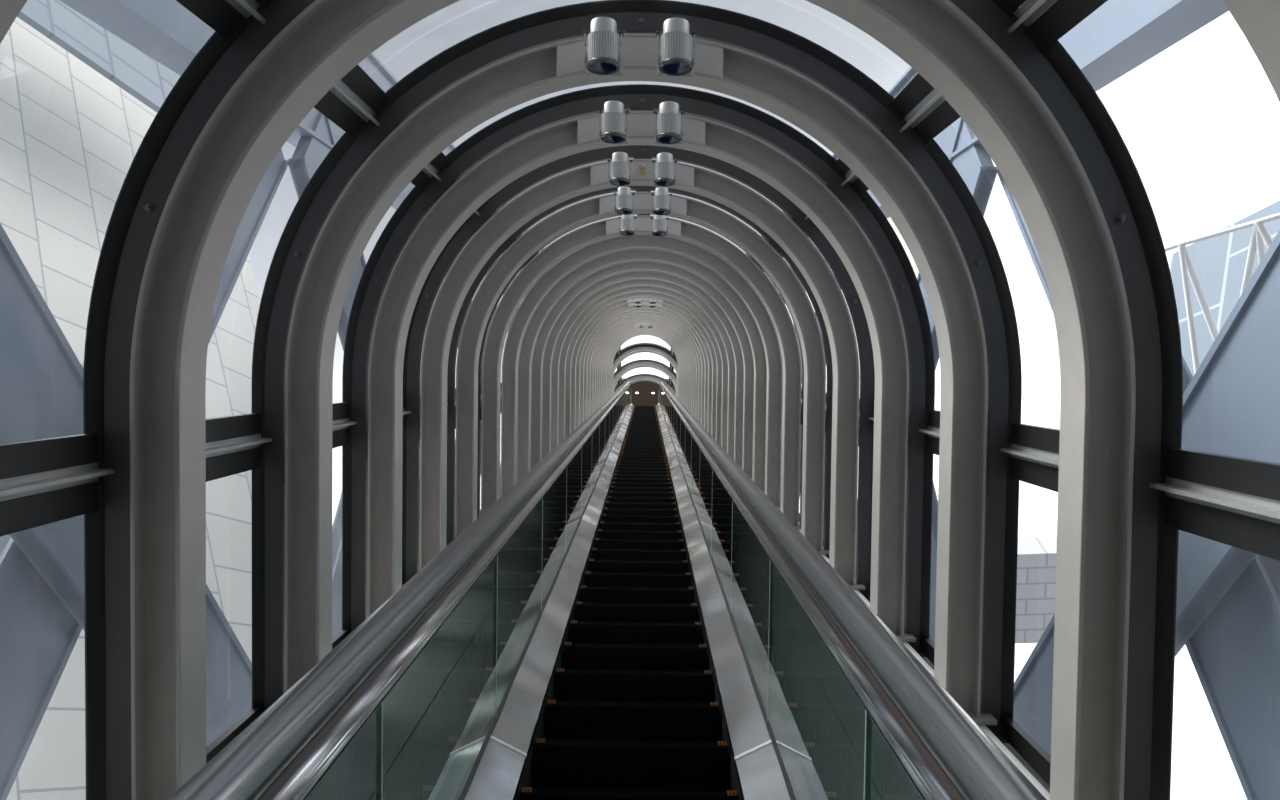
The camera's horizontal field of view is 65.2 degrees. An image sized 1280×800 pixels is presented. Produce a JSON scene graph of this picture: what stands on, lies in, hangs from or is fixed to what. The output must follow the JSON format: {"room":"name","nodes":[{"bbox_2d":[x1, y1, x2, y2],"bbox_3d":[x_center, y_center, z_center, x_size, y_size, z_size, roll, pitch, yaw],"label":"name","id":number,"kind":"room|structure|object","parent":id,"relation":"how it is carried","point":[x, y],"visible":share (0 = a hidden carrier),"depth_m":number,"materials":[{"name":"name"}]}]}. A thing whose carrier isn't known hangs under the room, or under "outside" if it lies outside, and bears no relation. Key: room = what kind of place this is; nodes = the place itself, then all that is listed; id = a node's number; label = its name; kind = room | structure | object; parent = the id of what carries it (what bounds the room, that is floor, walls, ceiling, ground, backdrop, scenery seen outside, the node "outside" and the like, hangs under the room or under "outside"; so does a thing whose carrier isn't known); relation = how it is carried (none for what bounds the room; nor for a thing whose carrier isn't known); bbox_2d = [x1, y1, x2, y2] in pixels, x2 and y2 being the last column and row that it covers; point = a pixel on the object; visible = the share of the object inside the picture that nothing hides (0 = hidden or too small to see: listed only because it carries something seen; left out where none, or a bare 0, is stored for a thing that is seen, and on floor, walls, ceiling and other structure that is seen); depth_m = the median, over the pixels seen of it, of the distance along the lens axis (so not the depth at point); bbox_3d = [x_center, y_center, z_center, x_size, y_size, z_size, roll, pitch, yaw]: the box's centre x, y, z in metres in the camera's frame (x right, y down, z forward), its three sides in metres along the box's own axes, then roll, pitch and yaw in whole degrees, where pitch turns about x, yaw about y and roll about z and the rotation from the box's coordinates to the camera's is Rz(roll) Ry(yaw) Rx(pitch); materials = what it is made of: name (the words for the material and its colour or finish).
{"room":"escalator tunnel","nodes":[
{"label":"escalator tunnel","id":0,"kind":"room"},
{"bbox_2d":[59,0,543,288],"bbox_3d":[-1.921,-2.394,17.940,0.220,20.748,35.073,1,-28,0],"label":"truss chord","id":1,"kind":"object","parent":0,"point":[166,31],"visible":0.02,"depth_m":4.19,"materials":[{"name":"blue paint"}]},
{"bbox_2d":[0,223,251,746],"bbox_3d":[-1.984,0.462,3.666,0.100,1.961,5.445,1,-28,0],"label":"brace","id":2,"kind":"object","parent":1,"relation":"attached to","point":[41,375],"visible":0.26,"depth_m":3.32,"materials":[{"name":"blue paint"}]},
{"bbox_2d":[0,149,287,799],"bbox_3d":[-2.104,0.460,3.667,0.100,5.445,1.961,1,-28,0],"label":"brace","id":3,"kind":"object","parent":1,"relation":"attached to","point":[39,635],"visible":0.18,"depth_m":3.41,"materials":[{"name":"blue paint"}]},
{"bbox_2d":[332,493,341,637],"bbox_3d":[-2.077,0.313,7.864,0.100,5.445,1.961,1,-28,0],"label":"brace","id":4,"kind":"object","parent":1,"relation":"attached to","point":[337,524],"visible":0.02,"depth_m":6.84,"materials":[{"name":"blue paint"}]},
{"bbox_2d":[287,112,419,534],"bbox_3d":[-1.957,0.315,7.864,0.100,1.961,5.445,1,-28,0],"label":"brace","id":5,"kind":"object","parent":1,"relation":"attached to","point":[309,153],"visible":0.17,"depth_m":5.94,"materials":[{"name":"blue paint"}]},
{"bbox_2d":[615,378,674,405],"bbox_3d":[0.209,2.053,45.972,8.000,0.250,12.000,1,-28,0],"label":"ceiling","id":6,"kind":"structure","parent":0,"point":[644,398],"depth_m":41.34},
{"bbox_2d":[745,0,1228,284],"bbox_3d":[2.118,-2.341,17.916,0.220,20.748,35.073,1,-28,0],"label":"truss chord","id":7,"kind":"object","parent":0,"point":[1119,36],"visible":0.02,"depth_m":4.11,"materials":[{"name":"blue paint"}]},
{"bbox_2d":[856,117,997,553],"bbox_3d":[1.962,0.366,7.840,0.100,1.961,5.445,1,-28,0],"label":"brace","id":8,"kind":"object","parent":7,"relation":"attached to","point":[975,166],"visible":0.17,"depth_m":5.87,"materials":[{"name":"blue paint"}]},
{"bbox_2d":[929,482,937,642],"bbox_3d":[2.082,0.368,7.839,0.100,5.445,1.961,1,-28,0],"label":"brace","id":9,"kind":"object","parent":7,"relation":"attached to","point":[934,496],"visible":0.02,"depth_m":6.94,"materials":[{"name":"blue paint"}]},
{"bbox_2d":[997,170,1279,799],"bbox_3d":[2.055,0.514,3.642,0.100,5.445,1.961,1,-28,0],"label":"brace","id":10,"kind":"object","parent":7,"relation":"attached to","point":[1234,653],"visible":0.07,"depth_m":3.32,"materials":[{"name":"blue paint"}]},
{"bbox_2d":[1013,230,1279,754],"bbox_3d":[1.935,0.513,3.643,0.100,1.961,5.445,1,-28,0],"label":"brace","id":11,"kind":"object","parent":7,"relation":"attached to","point":[1231,403],"visible":0.32,"depth_m":3.28,"materials":[{"name":"blue paint"}]},
{"bbox_3d":[0.169,4.230,44.189,3.200,0.500,15.050,1,-28,0],"label":"floor","id":12,"kind":"structure","parent":0,"visible":0},
{"bbox_2d":[167,381,1046,799],"bbox_3d":[0.060,1.052,18.912,1.280,20.419,35.801,1,-28,0],"label":"escalator","id":13,"kind":"object","parent":12,"relation":"on","point":[634,617],"visible":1,"depth_m":3.93,"materials":[{"name":"metal"}]},
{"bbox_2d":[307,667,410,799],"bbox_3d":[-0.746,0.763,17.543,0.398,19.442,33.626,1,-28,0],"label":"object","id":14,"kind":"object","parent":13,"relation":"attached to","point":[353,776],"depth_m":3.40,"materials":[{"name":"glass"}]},
{"bbox_2d":[877,728,922,799],"bbox_3d":[0.856,0.784,17.533,0.398,19.442,33.626,1,-28,0],"label":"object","id":15,"kind":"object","parent":13,"relation":"attached to","point":[896,784],"depth_m":3.32,"materials":[{"name":"glass"}]},
{"bbox_2d":[613,362,676,397],"bbox_3d":[0.198,-0.303,39.014,2.800,2.612,0.220,1,-28,0],"label":"rib","id":16,"kind":"object","parent":12,"relation":"on","point":[621,373],"visible":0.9,"depth_m":39.45,"materials":[{"name":"grey paint"}]},
{"bbox_2d":[614,377,675,396],"bbox_3d":[0.197,0.237,40.030,2.800,2.612,0.220,1,-28,0],"label":"rib","id":17,"kind":"object","parent":12,"relation":"on","point":[637,379],"visible":0.48,"depth_m":40.52,"materials":[{"name":"grey paint"}]},
{"label":"outside","id":18,"kind":"structure","parent":0,"visible":0},
{"bbox_2d":[1015,536,1056,642],"bbox_3d":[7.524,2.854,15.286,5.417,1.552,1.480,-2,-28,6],"label":"annex wing","id":19,"kind":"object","parent":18,"point":[1036,556],"visible":0.09,"depth_m":15.14,"materials":[{"name":"tile"}]},
{"bbox_3d":[-1.053,1.378,17.566,1.000,1.190,38.800,1,2,0],"label":"wall","id":20,"kind":"structure","parent":0,"visible":0},
{"bbox_2d":[0,481,105,799],"bbox_3d":[-1.500,0.787,2.213,0.045,1.491,1.489,1,-28,0],"label":"window","id":21,"kind":"structure","parent":20,"relation":"in","point":[31,511],"depth_m":2.73,"materials":[{"name":"black metal"}]},
{"bbox_2d":[0,462,114,501],"bbox_3d":[-1.473,0.214,2.193,0.063,0.590,0.970,1,-28,0],"label":"trim","id":22,"kind":"structure","parent":20,"relation":"attached to","point":[36,483],"depth_m":2.49,"materials":[{"name":"grey metal"}]},
{"bbox_2d":[0,0,250,478],"bbox_3d":[-1.282,-0.417,2.170,0.448,1.596,1.550,1,-28,0],"label":"window","id":23,"kind":"structure","parent":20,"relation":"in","point":[21,458],"depth_m":2.68,"materials":[{"name":"black metal"}]},
{"bbox_2d":[206,447,264,763],"bbox_3d":[-1.492,0.747,3.363,0.045,1.491,1.489,1,-28,0],"label":"window","id":24,"kind":"structure","parent":20,"relation":"in","point":[253,459],"depth_m":3.88,"materials":[{"name":"black metal"}]},
{"bbox_2d":[206,433,271,457],"bbox_3d":[-1.466,0.174,3.343,0.063,0.590,0.970,1,-28,0],"label":"trim","id":25,"kind":"structure","parent":20,"relation":"attached to","point":[216,448],"depth_m":3.60,"materials":[{"name":"grey metal"}]},
{"bbox_2d":[226,0,266,24],"bbox_3d":[-1.041,-1.024,2.147,0.068,0.603,0.977,1,-28,0],"label":"trim","id":26,"kind":"structure","parent":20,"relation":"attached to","point":[247,8],"depth_m":2.63,"materials":[{"name":"grey metal"}]},
{"bbox_2d":[206,90,368,442],"bbox_3d":[-1.275,-0.457,3.319,0.448,1.596,1.550,1,-28,0],"label":"window","id":27,"kind":"structure","parent":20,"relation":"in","point":[330,105],"depth_m":3.83,"materials":[{"name":"black metal"}]},
{"bbox_2d":[332,428,351,649],"bbox_3d":[-1.485,0.707,4.512,0.045,1.491,1.489,1,-28,0],"label":"window","id":28,"kind":"structure","parent":20,"relation":"in","point":[343,437],"depth_m":5.03,"materials":[{"name":"black metal"}]},
{"bbox_2d":[330,80,380,126],"bbox_3d":[-1.034,-1.065,3.297,0.068,0.603,0.977,1,-28,0],"label":"trim","id":29,"kind":"structure","parent":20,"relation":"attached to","point":[340,89],"depth_m":3.58,"materials":[{"name":"grey metal"}]},
{"bbox_2d":[306,666,410,799],"bbox_3d":[-1.123,0.787,17.546,0.355,19.493,33.655,1,-28,0],"label":"trim","id":30,"kind":"structure","parent":20,"relation":"attached to","point":[410,666],"depth_m":3.58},
{"bbox_2d":[130,0,1135,799],"bbox_3d":[-0.023,-0.029,2.759,2.800,2.356,1.470,1,-28,0],"label":"rib","id":31,"kind":"object","parent":30,"relation":"on","point":[205,207],"visible":1,"depth_m":2.73,"materials":[{"name":"grey paint"}]},
{"bbox_2d":[0,0,1279,101],"bbox_3d":[-0.030,0.011,1.609,2.800,2.356,1.470,1,-28,0],"label":"rib","id":32,"kind":"object","parent":30,"relation":"on","point":[1258,20],"visible":1,"depth_m":1.63,"materials":[{"name":"grey paint"}]},
{"bbox_2d":[285,33,996,724],"bbox_3d":[-0.016,-0.069,3.908,2.800,2.356,1.470,1,-28,0],"label":"rib","id":33,"kind":"object","parent":30,"relation":"on","point":[505,84],"visible":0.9,"depth_m":3.87,"materials":[{"name":"grey paint"}]},
{"bbox_2d":[583,17,623,76],"bbox_3d":[-0.134,-1.278,3.683,0.150,0.201,0.217,1,-28,0],"label":"spotlight","id":34,"kind":"object","parent":33,"relation":"hanging from","point":[603,40],"visible":1,"depth_m":3.62,"materials":[{"name":"silver metal"}]},
{"bbox_2d":[656,18,696,77],"bbox_3d":[0.132,-1.275,3.681,0.150,0.201,0.217,1,-28,0],"label":"spotlight","id":35,"kind":"object","parent":33,"relation":"hanging from","point":[676,60],"visible":1,"depth_m":3.62,"materials":[{"name":"silver metal"}]},
{"bbox_2d":[481,215,800,528],"bbox_3d":[0.014,-0.230,8.505,2.800,2.356,1.470,1,-28,0],"label":"rib","id":36,"kind":"object","parent":30,"relation":"on","point":[742,263],"visible":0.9,"depth_m":8.47,"materials":[{"name":"grey paint"}]},
{"bbox_2d":[618,214,636,235],"bbox_3d":[-0.104,-1.439,8.280,0.150,0.201,0.217,1,-28,0],"label":"spotlight","id":37,"kind":"object","parent":36,"relation":"hanging from","point":[627,223],"visible":0.94,"depth_m":8.21,"materials":[{"name":"silver metal"}]},
{"bbox_2d":[651,215,668,235],"bbox_3d":[0.162,-1.435,8.278,0.150,0.201,0.217,1,-28,0],"label":"spotlight","id":38,"kind":"object","parent":36,"relation":"hanging from","point":[659,224],"visible":0.94,"depth_m":8.21,"materials":[{"name":"silver metal"}]},
{"bbox_2d":[367,111,915,641],"bbox_3d":[-0.008,-0.109,5.057,2.800,2.356,1.470,1,-28,0],"label":"rib","id":39,"kind":"object","parent":30,"relation":"on","point":[543,146],"visible":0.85,"depth_m":5.02,"materials":[{"name":"grey paint"}]},
{"bbox_2d":[598,101,628,143],"bbox_3d":[-0.127,-1.319,4.832,0.150,0.201,0.217,1,-28,0],"label":"spotlight","id":40,"kind":"object","parent":39,"relation":"hanging from","point":[613,119],"visible":1,"depth_m":4.76,"materials":[{"name":"silver metal"}]},
{"bbox_2d":[654,101,684,144],"bbox_3d":[0.139,-1.315,4.830,0.150,0.201,0.217,1,-28,0],"label":"spotlight","id":41,"kind":"object","parent":39,"relation":"hanging from","point":[669,132],"visible":1,"depth_m":4.76,"materials":[{"name":"silver metal"}]},
{"bbox_2d":[501,234,782,508],"bbox_3d":[0.021,-0.270,9.654,2.800,2.356,1.470,1,-28,0],"label":"rib","id":42,"kind":"object","parent":30,"relation":"on","point":[558,271],"visible":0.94,"depth_m":9.62,"materials":[{"name":"grey paint"}]},
{"bbox_2d":[517,250,766,492],"bbox_3d":[0.029,-0.310,10.803,2.800,2.356,1.470,1,-28,0],"label":"rib","id":43,"kind":"object","parent":30,"relation":"on","point":[552,297],"visible":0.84,"depth_m":10.77,"materials":[{"name":"grey paint"}]},
{"bbox_2d":[419,159,865,589],"bbox_3d":[-0.001,-0.149,6.206,2.800,2.356,1.470,1,-28,0],"label":"rib","id":44,"kind":"object","parent":30,"relation":"on","point":[539,198],"visible":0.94,"depth_m":6.17,"materials":[{"name":"grey paint"}]},
{"bbox_2d":[607,152,632,185],"bbox_3d":[-0.119,-1.359,5.981,0.150,0.201,0.217,1,-28,0],"label":"spotlight","id":45,"kind":"object","parent":44,"relation":"hanging from","point":[619,166],"visible":1,"depth_m":5.91,"materials":[{"name":"silver metal"}]},
{"bbox_2d":[652,152,676,186],"bbox_3d":[0.147,-1.355,5.979,0.150,0.201,0.217,1,-28,0],"label":"spotlight","id":46,"kind":"object","parent":44,"relation":"hanging from","point":[665,168],"visible":1,"depth_m":5.91,"materials":[{"name":"silver metal"}]},
{"bbox_2d":[455,192,829,554],"bbox_3d":[0.007,-0.190,7.356,2.800,2.356,1.470,1,-28,0],"label":"rib","id":47,"kind":"object","parent":30,"relation":"on","point":[568,218],"visible":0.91,"depth_m":7.32,"materials":[{"name":"grey paint"}]},
{"bbox_2d":[614,187,634,214],"bbox_3d":[-0.112,-1.399,7.130,0.150,0.201,0.217,1,-28,0],"label":"spotlight","id":48,"kind":"object","parent":47,"relation":"hanging from","point":[624,199],"visible":1,"depth_m":7.06,"materials":[{"name":"silver metal"}]},
{"bbox_2d":[651,187,671,214],"bbox_3d":[0.154,-1.395,7.129,0.150,0.201,0.217,1,-28,0],"label":"spotlight","id":49,"kind":"object","parent":47,"relation":"hanging from","point":[661,200],"visible":1,"depth_m":7.06,"materials":[{"name":"silver metal"}]},
{"bbox_2d":[531,262,753,478],"bbox_3d":[0.036,-0.350,11.953,2.800,2.356,1.470,1,-28,0],"label":"rib","id":50,"kind":"object","parent":30,"relation":"on","point":[571,294],"visible":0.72,"depth_m":11.92,"materials":[{"name":"grey paint"}]},
{"bbox_2d":[542,272,743,467],"bbox_3d":[0.044,-0.390,13.102,2.800,2.356,1.470,1,-28,0],"label":"rib","id":51,"kind":"object","parent":30,"relation":"on","point":[550,346],"visible":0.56,"depth_m":13.08,"materials":[{"name":"grey paint"}]},
{"bbox_2d":[551,280,734,459],"bbox_3d":[0.051,-0.430,14.251,2.800,2.356,1.470,1,-28,0],"label":"rib","id":52,"kind":"object","parent":30,"relation":"on","point":[566,328],"visible":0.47,"depth_m":14.22,"materials":[{"name":"grey paint"}]},
{"bbox_2d":[558,287,727,451],"bbox_3d":[0.059,-0.471,15.401,2.800,2.356,1.470,1,-28,0],"label":"rib","id":53,"kind":"object","parent":30,"relation":"on","point":[562,366],"visible":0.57,"depth_m":15.37,"materials":[{"name":"grey paint"}]},
{"bbox_2d":[565,293,721,444],"bbox_3d":[0.066,-0.511,16.550,2.800,2.356,1.470,1,-28,0],"label":"rib","id":54,"kind":"object","parent":30,"relation":"on","point":[602,307],"visible":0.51,"depth_m":16.52,"materials":[{"name":"grey paint"}]},
{"bbox_2d":[575,302,711,434],"bbox_3d":[0.081,-0.591,18.848,2.800,2.356,1.470,1,-28,0],"label":"rib","id":55,"kind":"object","parent":30,"relation":"on","point":[578,364],"visible":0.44,"depth_m":18.82,"materials":[{"name":"grey paint"}]},
{"bbox_2d":[571,298,716,439],"bbox_3d":[0.073,-0.551,17.699,2.800,2.356,1.470,1,-28,0],"label":"rib","id":56,"kind":"object","parent":30,"relation":"on","point":[597,317],"visible":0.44,"depth_m":17.67,"materials":[{"name":"grey paint"}]},
{"bbox_2d":[580,306,707,429],"bbox_3d":[0.088,-0.631,19.998,2.800,2.356,1.470,1,-28,0],"label":"rib","id":57,"kind":"object","parent":30,"relation":"on","point":[679,318],"visible":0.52,"depth_m":19.97,"materials":[{"name":"grey paint"}]},
{"bbox_2d":[584,309,704,426],"bbox_3d":[0.096,-0.671,21.147,2.800,2.356,1.470,1,-28,0],"label":"rib","id":58,"kind":"object","parent":30,"relation":"on","point":[604,326],"visible":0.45,"depth_m":21.11,"materials":[{"name":"grey paint"}]},
{"bbox_2d":[587,312,701,423],"bbox_3d":[0.103,-0.711,22.296,2.800,2.356,1.470,1,-28,0],"label":"rib","id":59,"kind":"object","parent":30,"relation":"on","point":[640,313],"visible":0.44,"depth_m":22.26,"materials":[{"name":"grey paint"}]},
{"bbox_2d":[590,315,698,419],"bbox_3d":[0.111,-0.751,23.445,2.800,2.356,1.470,1,-28,0],"label":"rib","id":60,"kind":"object","parent":30,"relation":"on","point":[637,316],"visible":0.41,"depth_m":23.40,"materials":[{"name":"grey paint"}]},
{"bbox_2d":[593,317,695,416],"bbox_3d":[0.118,-0.792,24.595,2.800,2.356,1.470,1,-28,0],"label":"rib","id":61,"kind":"object","parent":30,"relation":"on","point":[643,318],"visible":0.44,"depth_m":24.56,"materials":[{"name":"grey paint"}]},
{"bbox_2d":[595,320,693,414],"bbox_3d":[0.125,-0.832,25.744,2.800,2.356,1.470,1,-28,0],"label":"rib","id":62,"kind":"object","parent":30,"relation":"on","point":[628,323],"visible":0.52,"depth_m":25.71,"materials":[{"name":"grey paint"}]},
{"bbox_2d":[603,327,685,406],"bbox_3d":[0.155,-0.992,30.341,2.800,2.356,1.470,1,-28,0],"label":"rib","id":63,"kind":"object","parent":30,"relation":"on","point":[638,327],"visible":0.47,"depth_m":30.31,"materials":[{"name":"grey paint"}]},
{"bbox_2d":[606,330,682,403],"bbox_3d":[0.170,-1.073,32.640,2.800,2.356,1.470,1,-28,0],"label":"rib","id":64,"kind":"object","parent":30,"relation":"on","point":[637,330],"visible":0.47,"depth_m":32.59,"materials":[{"name":"grey paint"}]},
{"bbox_2d":[598,322,691,412],"bbox_3d":[0.133,-0.872,26.893,2.800,2.356,1.470,1,-28,0],"label":"rib","id":65,"kind":"object","parent":30,"relation":"on","point":[626,326],"visible":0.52,"depth_m":26.86,"materials":[{"name":"grey paint"}]},
{"bbox_2d":[600,324,689,410],"bbox_3d":[0.140,-0.912,28.043,2.800,2.356,1.470,1,-28,0],"label":"rib","id":66,"kind":"object","parent":30,"relation":"on","point":[619,332],"visible":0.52,"depth_m":28.01,"materials":[{"name":"grey paint"}]},
{"bbox_2d":[602,325,687,408],"bbox_3d":[0.148,-0.952,29.192,2.800,2.356,1.470,1,-28,0],"label":"rib","id":67,"kind":"object","parent":30,"relation":"on","point":[643,325],"visible":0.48,"depth_m":29.15,"materials":[{"name":"grey paint"}]},
{"bbox_2d":[605,328,684,404],"bbox_3d":[0.162,-1.032,31.490,2.800,2.356,1.470,1,-28,0],"label":"rib","id":68,"kind":"object","parent":30,"relation":"on","point":[641,328],"visible":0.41,"depth_m":31.44,"materials":[{"name":"grey paint"}]},
{"bbox_2d":[609,332,680,401],"bbox_3d":[0.185,-1.153,34.938,2.800,2.356,1.470,1,-28,0],"label":"rib","id":69,"kind":"object","parent":30,"relation":"on","point":[639,332],"visible":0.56,"depth_m":34.91,"materials":[{"name":"grey paint"}]},
{"bbox_2d":[333,170,432,419],"bbox_3d":[-1.268,-0.497,4.469,0.448,1.596,1.550,1,-28,0],"label":"window","id":70,"kind":"structure","parent":20,"relation":"in","point":[342,410],"depth_m":4.99,"materials":[{"name":"black metal"}]},
{"bbox_2d":[402,416,405,585],"bbox_3d":[-1.478,0.667,5.661,0.045,1.491,1.489,1,-28,0],"label":"window","id":71,"kind":"structure","parent":20,"relation":"in","point":[404,417],"depth_m":6.19,"materials":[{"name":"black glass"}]},
{"bbox_2d":[403,215,472,407],"bbox_3d":[-1.260,-0.538,5.618,0.448,1.596,1.550,1,-28,0],"label":"window","id":72,"kind":"structure","parent":20,"relation":"in","point":[457,231],"depth_m":6.16,"materials":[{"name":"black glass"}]},
{"bbox_2d":[99,0,1164,799],"bbox_3d":[-0.023,-0.057,2.750,2.948,2.490,1.472,1,-28,0],"label":"trim","id":73,"kind":"structure","parent":20,"relation":"attached to","point":[986,14],"depth_m":2.72,"materials":[{"name":"grey paint"}]},
{"bbox_2d":[261,12,1010,742],"bbox_3d":[-0.015,-0.097,3.899,2.948,2.490,1.472,1,-28,0],"label":"trim","id":74,"kind":"structure","parent":20,"relation":"attached to","point":[782,53],"depth_m":3.85,"materials":[{"name":"grey paint"}]},
{"bbox_2d":[341,0,934,120],"bbox_3d":[-0.004,-1.280,3.282,2.050,0.925,1.162,1,-28,0],"label":"window","id":75,"kind":"structure","parent":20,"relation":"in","point":[357,79],"depth_m":3.80,"materials":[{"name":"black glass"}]},
{"bbox_2d":[349,94,927,656],"bbox_3d":[-0.008,-0.137,5.048,2.948,2.490,1.472,1,-28,0],"label":"trim","id":76,"kind":"structure","parent":20,"relation":"attached to","point":[740,121],"depth_m":5.01,"materials":[{"name":"grey paint"}]},
{"bbox_2d":[404,145,873,601],"bbox_3d":[-0.001,-0.177,6.198,2.948,2.490,1.472,1,-28,0],"label":"trim","id":77,"kind":"structure","parent":20,"relation":"attached to","point":[536,176],"depth_m":6.16,"materials":[{"name":"grey paint"}]},
{"bbox_2d":[446,186,832,558],"bbox_3d":[0.007,-0.217,7.347,2.948,2.490,1.472,1,-28,0],"label":"trim","id":78,"kind":"structure","parent":20,"relation":"attached to","point":[451,415],"depth_m":7.32,"materials":[{"name":"grey paint"}]},
{"bbox_2d":[430,84,849,177],"bbox_3d":[0.004,-1.320,4.432,2.050,0.925,1.162,1,-28,0],"label":"window","id":79,"kind":"structure","parent":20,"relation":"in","point":[441,161],"depth_m":4.95,"materials":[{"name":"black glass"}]},
{"bbox_2d":[477,214,803,524],"bbox_3d":[0.014,-0.258,8.496,2.948,2.490,1.472,1,-28,0],"label":"trim","id":80,"kind":"structure","parent":20,"relation":"attached to","point":[532,256],"depth_m":8.49,"materials":[{"name":"grey paint"}]},
{"bbox_2d":[256,0,1026,16],"bbox_3d":[-0.011,-1.240,2.133,2.050,0.925,1.162,1,-28,0],"label":"window","id":81,"kind":"structure","parent":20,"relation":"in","point":[1008,7],"depth_m":2.67,"materials":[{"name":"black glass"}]},
{"bbox_2d":[869,423,873,598],"bbox_3d":[1.447,0.705,5.644,0.045,1.491,1.489,1,-28,0],"label":"window","id":82,"kind":"structure","parent":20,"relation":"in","point":[873,423],"depth_m":6.18,"materials":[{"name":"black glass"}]},
{"bbox_2d":[849,177,939,427],"bbox_3d":[1.254,-0.464,4.454,0.448,1.596,1.550,1,-28,0],"label":"window","id":83,"kind":"structure","parent":20,"relation":"in","point":[932,417],"depth_m":4.97,"materials":[{"name":"black metal"}]},
{"bbox_2d":[899,89,944,132],"bbox_3d":[1.022,-1.037,3.284,0.066,0.604,0.978,1,-28,0],"label":"trim","id":84,"kind":"structure","parent":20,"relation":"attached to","point":[934,99],"depth_m":3.59,"materials":[{"name":"grey metal"}]},
{"bbox_2d":[920,436,939,664],"bbox_3d":[1.440,0.745,4.495,0.045,1.491,1.489,1,-28,0],"label":"window","id":85,"kind":"structure","parent":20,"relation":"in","point":[931,444],"depth_m":5.01,"materials":[{"name":"black metal"}]},
{"bbox_2d":[910,100,1059,453],"bbox_3d":[1.246,-0.424,3.304,0.448,1.596,1.550,1,-28,0],"label":"window","id":86,"kind":"structure","parent":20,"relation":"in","point":[944,115],"depth_m":3.82,"materials":[{"name":"black metal"}]},
{"bbox_2d":[1000,457,1058,785],"bbox_3d":[1.432,0.785,3.345,0.045,1.491,1.489,1,-28,0],"label":"window","id":87,"kind":"structure","parent":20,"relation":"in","point":[1040,475],"depth_m":3.85,"materials":[{"name":"black metal"}]},
{"bbox_2d":[1000,443,1058,468],"bbox_3d":[1.421,0.212,3.325,0.063,0.590,0.970,1,-28,0],"label":"trim","id":88,"kind":"structure","parent":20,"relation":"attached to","point":[1047,458],"depth_m":3.60,"materials":[{"name":"grey metal"}]},
{"bbox_2d":[1007,0,1056,32],"bbox_3d":[1.014,-0.997,2.135,0.066,0.604,0.978,1,-28,0],"label":"trim","id":89,"kind":"structure","parent":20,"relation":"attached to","point":[1030,10],"depth_m":2.59,"materials":[{"name":"grey metal"}]},
{"bbox_2d":[1023,0,1279,500],"bbox_3d":[1.239,-0.384,2.155,0.448,1.596,1.550,1,-28,0],"label":"window","id":90,"kind":"structure","parent":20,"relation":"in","point":[1242,475],"depth_m":2.66,"materials":[{"name":"black metal"}]},
{"bbox_2d":[1149,476,1279,523],"bbox_3d":[1.413,0.252,2.176,0.063,0.590,0.970,1,-28,0],"label":"trim","id":91,"kind":"structure","parent":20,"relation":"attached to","point":[1266,509],"depth_m":2.42,"materials":[{"name":"grey metal"}]},
{"bbox_2d":[1150,496,1279,799],"bbox_3d":[1.425,0.826,2.196,0.045,1.491,1.489,1,-28,0],"label":"window","id":92,"kind":"structure","parent":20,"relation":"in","point":[1258,536],"depth_m":2.70,"materials":[{"name":"black metal"}]},
{"bbox_3d":[1.147,1.407,17.553,1.000,1.190,38.800,1,2,0],"label":"wall","id":93,"kind":"structure","parent":0,"visible":0},
{"bbox_2d":[798,529,1049,799],"bbox_3d":[1.232,0.818,17.532,0.355,19.493,33.655,1,-28,0],"label":"trim","id":94,"kind":"structure","parent":93,"relation":"attached to","point":[1030,777],"depth_m":3.63,"materials":[{"name":"silver metal"}]},
{"bbox_2d":[922,657,1049,793],"bbox_3d":[1.503,0.922,17.534,0.220,19.478,33.647,1,-28,0],"label":"trim","id":95,"kind":"structure","parent":93,"relation":"attached to","point":[1008,746],"depth_m":3.74,"materials":[{"name":"grey metal"}]},
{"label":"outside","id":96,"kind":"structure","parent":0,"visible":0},
{"bbox_2d":[1170,200,1279,375],"bbox_3d":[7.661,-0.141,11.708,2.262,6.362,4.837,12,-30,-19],"label":"glass tower","id":97,"kind":"structure","parent":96,"point":[1219,262],"depth_m":13.50,"materials":[{"name":"glass"}]},
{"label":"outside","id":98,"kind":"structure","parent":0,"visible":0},
{"bbox_2d":[0,17,259,799],"bbox_3d":[-7.450,-0.720,13.920,4.855,13.523,8.945,-10,-30,20],"label":"wall","id":99,"kind":"structure","parent":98,"point":[71,137],"depth_m":14.39,"materials":[{"name":"white tile"}]},
{"bbox_2d":[17,0,179,112],"bbox_3d":[-7.422,-5.321,13.714,0.967,3.418,6.322,-10,-30,20],"label":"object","id":100,"kind":"object","parent":99,"relation":"attached to","point":[143,77],"visible":0.2,"depth_m":13.22,"materials":[{"name":"grey glass"}]},
{"bbox_3d":[0.039,2.017,17.581,3.200,0.060,38.800,1,2,0],"label":"floor","id":101,"kind":"structure","parent":0,"visible":0},
{"bbox_2d":[613,346,677,364],"bbox_3d":[0.199,-0.860,37.999,2.948,2.841,0.076,1,-28,0],"label":"trim","id":102,"kind":"structure","parent":101,"relation":"on","point":[623,352],"depth_m":38.51,"materials":[{"name":"grey paint"}]},
{"bbox_2d":[613,347,677,387],"bbox_3d":[0.199,-0.843,37.999,2.800,2.612,0.220,1,-28,0],"label":"rib","id":103,"kind":"object","parent":102,"relation":"attached to","point":[622,357],"visible":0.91,"depth_m":38.44,"materials":[{"name":"grey paint"}]},
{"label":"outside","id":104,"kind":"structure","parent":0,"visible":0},
{"bbox_2d":[1164,213,1279,374],"bbox_3d":[6.562,-0.555,10.388,1.147,3.076,2.480,16,-32,-26],"label":"truss","id":105,"kind":"object","parent":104,"point":[1260,237],"visible":0.44,"depth_m":10.98,"materials":[{"name":"white metal"}]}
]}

